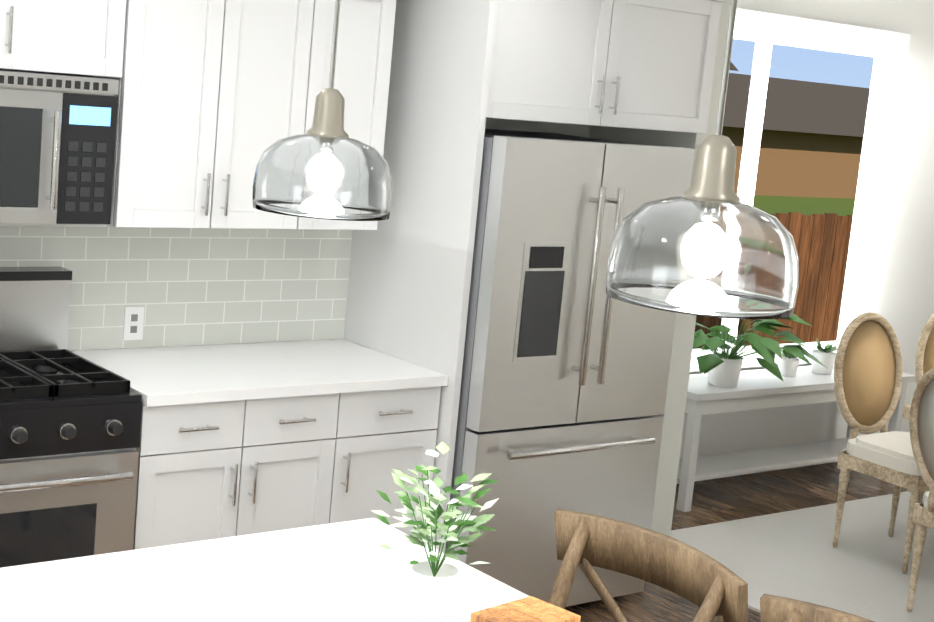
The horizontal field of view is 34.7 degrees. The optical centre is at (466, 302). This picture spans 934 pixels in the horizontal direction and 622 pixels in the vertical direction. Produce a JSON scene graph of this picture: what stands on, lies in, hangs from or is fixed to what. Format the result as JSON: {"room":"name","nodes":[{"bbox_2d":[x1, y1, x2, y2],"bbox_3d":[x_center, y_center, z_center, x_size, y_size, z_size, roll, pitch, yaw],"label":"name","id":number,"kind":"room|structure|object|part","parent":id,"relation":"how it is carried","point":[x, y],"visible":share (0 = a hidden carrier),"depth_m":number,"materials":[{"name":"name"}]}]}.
{"room":"kitchen","nodes":[
{"label":"kitchen","id":0,"kind":"room"},
{"bbox_2d":[68,118,590,350],"bbox_3d":[-1.569,-0.295,4.747,5.135,2.740,0.120,-2,11,-38],"label":"wall","id":1,"kind":"structure","parent":0,"point":[559,128],"depth_m":6.05,"materials":[{"name":"white paint"}]},
{"bbox_2d":[0,0,135,83],"bbox_3d":[-1.442,-0.992,4.382,0.806,0.585,0.347,-2,11,-38],"label":"upper cabinet","id":2,"kind":"object","parent":1,"relation":"attached to","point":[73,37],"depth_m":4.42,"materials":[{"name":"white wood"}]},
{"bbox_2d":[0,69,118,226],"bbox_3d":[-1.462,-0.469,4.424,0.750,0.451,0.426,-2,11,-38],"label":"microwave","id":3,"kind":"object","parent":2,"relation":"attached to","point":[57,139],"visible":0.98,"depth_m":4.41,"materials":[{"name":"silver metal"}]},
{"bbox_2d":[0,225,352,349],"bbox_3d":[-1.999,-0.048,4.376,3.990,0.455,0.008,-2,11,-38],"label":"tile backsplash","id":4,"kind":"structure","parent":1,"relation":"attached to","point":[193,286],"depth_m":5.18,"materials":[{"name":"grey tile"}]},
{"bbox_2d":[123,307,143,339],"bbox_3d":[-1.135,0.070,5.084,0.070,0.114,0.006,-2,11,-38],"label":"electrical outlet plate","id":5,"kind":"object","parent":4,"relation":"attached to","point":[133,322],"visible":1,"depth_m":5.07,"materials":[{"name":"white plastic"}]},
{"bbox_2d":[107,0,395,229],"bbox_3d":[-0.766,-0.702,4.989,0.988,0.873,0.347,-2,11,-38],"label":"upper cabinet","id":6,"kind":"object","parent":1,"relation":"attached to","point":[216,99],"depth_m":4.79,"materials":[{"name":"white wood"}]},
{"bbox_2d":[590,0,730,535],"bbox_3d":[0.587,-0.323,6.256,0.120,2.740,1.000,-2,11,-38],"label":"wall","id":7,"kind":"structure","parent":0,"point":[673,415],"depth_m":5.96,"materials":[{"name":"white paint"}]},
{"bbox_2d":[565,462,906,621],"bbox_3d":[2.148,1.732,3.097,9.060,0.060,8.740,-2,11,-38],"label":"floor","id":8,"kind":"structure","parent":0,"point":[723,499],"depth_m":7.36,"materials":[{"name":"brown wood"}]},
{"bbox_2d":[0,266,141,567],"bbox_3d":[-1.460,0.542,4.456,0.756,1.200,0.711,-2,11,-38],"label":"gas range","id":9,"kind":"object","parent":8,"relation":"on","point":[70,425],"visible":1,"depth_m":4.36,"materials":[{"name":"silver metal"}]},
{"bbox_2d":[133,395,361,549],"bbox_3d":[-0.900,0.675,4.997,0.763,0.880,0.619,-2,11,-38],"label":"base cabinet","id":10,"kind":"object","parent":8,"relation":"on","point":[238,439],"depth_m":4.71,"materials":[{"name":"white wood"}]},
{"bbox_2d":[70,339,447,406],"bbox_3d":[-0.709,0.222,5.035,1.129,0.036,0.654,-2,11,-38],"label":"countertop","id":11,"kind":"structure","parent":10,"relation":"on","point":[176,376],"depth_m":4.95,"materials":[{"name":"white stone"}]},
{"bbox_2d":[0,518,528,621],"bbox_3d":[-0.100,1.123,2.428,1.085,0.922,1.890,-2,11,-38],"label":"kitchen island","id":12,"kind":"object","parent":8,"relation":"on","point":[348,571],"visible":1,"depth_m":2.92,"materials":[{"name":"white stone"}]},
{"bbox_2d":[372,441,498,618],"bbox_3d":[-0.058,0.434,2.839,0.259,0.318,0.246,-2,11,-38],"label":"potted plant","id":13,"kind":"object","parent":12,"relation":"on","point":[433,582],"visible":1,"depth_m":2.83,"materials":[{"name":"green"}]},
{"bbox_2d":[470,596,580,621],"bbox_3d":[0.090,0.588,2.464,0.111,0.155,0.150,13,12,42],"label":"cutting board","id":14,"kind":"object","parent":12,"relation":"on","point":[530,609],"visible":1,"depth_m":2.46,"materials":[{"name":"brown wood"}]},
{"bbox_2d":[350,387,440,541],"bbox_3d":[-0.505,0.665,5.310,0.477,0.880,0.619,-2,11,-38],"label":"base cabinet","id":15,"kind":"object","parent":8,"relation":"on","point":[396,429],"depth_m":5.08,"materials":[{"name":"white wood"}]},
{"bbox_2d":[344,0,724,552],"bbox_3d":[0.206,-0.085,5.673,1.203,2.378,0.707,-2,11,-38],"label":"surround","id":16,"kind":"object","parent":8,"relation":"on","point":[461,71],"visible":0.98,"depth_m":5.24,"materials":[{"name":"white"}]},
{"bbox_2d":[445,128,694,606],"bbox_3d":[0.188,0.242,5.613,0.900,1.748,0.837,-2,11,-38],"label":"refrigerator","id":17,"kind":"object","parent":8,"relation":"on","point":[565,374],"visible":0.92,"depth_m":5.24,"materials":[{"name":"grey metal"}]},
{"bbox_2d":[548,509,747,621],"bbox_3d":[0.192,1.002,3.231,0.574,0.977,0.558,-2,11,-38],"label":"stool","id":18,"kind":"object","parent":8,"relation":"on","point":[713,589],"visible":0.98,"depth_m":3.36,"materials":[{"name":"brown wood"}]},
{"bbox_2d":[670,491,933,621],"bbox_3d":[2.881,1.262,6.372,3.500,0.012,3.000,-2,11,-38],"label":"dining rug","id":19,"kind":"object","parent":8,"relation":"on","point":[797,555],"visible":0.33,"depth_m":6.51,"materials":[{"name":"white carpet"}]},
{"bbox_2d":[833,312,929,573],"bbox_3d":[1.934,0.600,6.626,0.500,1.039,0.567,-2,11,-38],"label":"dining chair","id":20,"kind":"object","parent":19,"relation":"on","point":[868,370],"visible":0.98,"depth_m":6.68,"materials":[{"name":"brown wood"}]},
{"bbox_2d":[902,404,910,419],"bbox_3d":[2.890,0.860,6.444,2.100,0.760,1.020,-2,11,-38],"label":"dining table","id":21,"kind":"object","parent":19,"relation":"on","point":[906,412],"visible":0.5,"depth_m":6.12,"materials":[{"name":"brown wood"}]},
{"bbox_2d":[907,367,933,611],"bbox_3d":[1.997,0.748,5.697,0.567,1.039,0.500,2,9,-23],"label":"chair","id":22,"kind":"object","parent":19,"relation":"on","point":[921,422],"visible":1,"depth_m":5.74,"materials":[{"name":"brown wood"}]},
{"bbox_2d":[915,314,933,527],"bbox_3d":[2.416,0.583,7.032,0.500,1.039,0.567,-2,11,-38],"label":"dining chair","id":23,"kind":"object","parent":19,"relation":"on","point":[924,359],"visible":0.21,"depth_m":7.05,"materials":[{"name":"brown wood"}]},
{"bbox_2d":[760,594,874,621],"bbox_3d":[0.573,1.110,2.762,0.564,0.977,0.559,-2,11,-38],"label":"stool","id":24,"kind":"object","parent":8,"relation":"on","point":[773,608],"visible":1,"depth_m":2.97,"materials":[{"name":"brown wood"}]},
{"bbox_2d":[680,0,933,457],"bbox_3d":[1.733,-0.462,7.869,3.685,2.740,0.120,-2,11,-38],"label":"wall","id":25,"kind":"structure","parent":0,"point":[898,294],"depth_m":8.23,"materials":[{"name":"white paint"}]},
{"bbox_2d":[677,461,837,483],"bbox_3d":[1.591,0.851,7.969,3.531,0.100,0.014,-2,11,-38],"label":"baseboard","id":26,"kind":"structure","parent":25,"relation":"attached to","point":[678,481],"depth_m":7.89,"materials":[{"name":"white wood"}]},
{"bbox_2d":[676,8,915,511],"bbox_3d":[1.519,-0.231,7.458,2.060,2.370,0.510,-2,11,-38],"label":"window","id":27,"kind":"structure","parent":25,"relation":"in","point":[759,389],"depth_m":7.55,"materials":[{"name":"white wood"}]},
{"bbox_2d":[693,314,837,387],"bbox_3d":[1.662,0.058,7.282,1.592,0.720,0.687,-2,11,-38],"label":"potted plant","id":28,"kind":"object","parent":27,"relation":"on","point":[723,368],"visible":0.71,"depth_m":7.13,"materials":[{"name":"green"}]},
{"bbox_3d":[1.439,-0.552,7.548,2.060,1.780,0.160,-2,11,-38],"label":"dining room window frame","id":29,"kind":"part","parent":27,"relation":"part of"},
{"bbox_3d":[2.410,-1.043,2.671,9.060,0.100,8.740,-2,11,-38],"label":"ceiling","id":30,"kind":"structure","parent":0,"visible":0},
{"bbox_2d":[252,0,392,220],"bbox_3d":[-0.225,-0.702,2.736,0.264,1.079,0.264,-2,11,-38],"label":"pendant light","id":31,"kind":"object","parent":30,"relation":"hanging from","point":[325,166],"visible":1,"depth_m":2.71,"materials":[{"name":"clear glass"}]},
{"bbox_2d":[606,0,798,319],"bbox_3d":[0.372,-0.532,1.991,0.264,1.079,0.264,-2,11,-38],"label":"pendant light","id":32,"kind":"object","parent":30,"relation":"hanging from","point":[707,243],"visible":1,"depth_m":1.97,"materials":[{"name":"clear glass"}]},
{"label":"outside","id":33,"kind":"structure","parent":0,"visible":0},
{"bbox_2d":[753,195,854,215],"bbox_3d":[-1.909,-6.539,58.312,90.000,0.200,83.900,-2,11,-38],"label":"ground","id":34,"kind":"structure","parent":33,"point":[803,205],"depth_m":37.30,"materials":[{"name":"green plant"}]},
{"bbox_2d":[695,212,852,348],"bbox_3d":[3.892,-0.009,13.439,17.040,1.570,0.070,-2,11,-38],"label":"fence","id":35,"kind":"object","parent":34,"relation":"on","point":[822,241],"visible":0.06,"depth_m":12.59,"materials":[{"name":"brown wood"}]},
{"bbox_2d":[722,61,869,198],"bbox_3d":[5.383,-5.491,37.088,34.200,5.500,19.070,-2,11,-38],"label":"house","id":36,"kind":"structure","parent":34,"relation":"on","point":[812,136],"depth_m":40.95,"materials":[{"name":"brown"}]}
]}

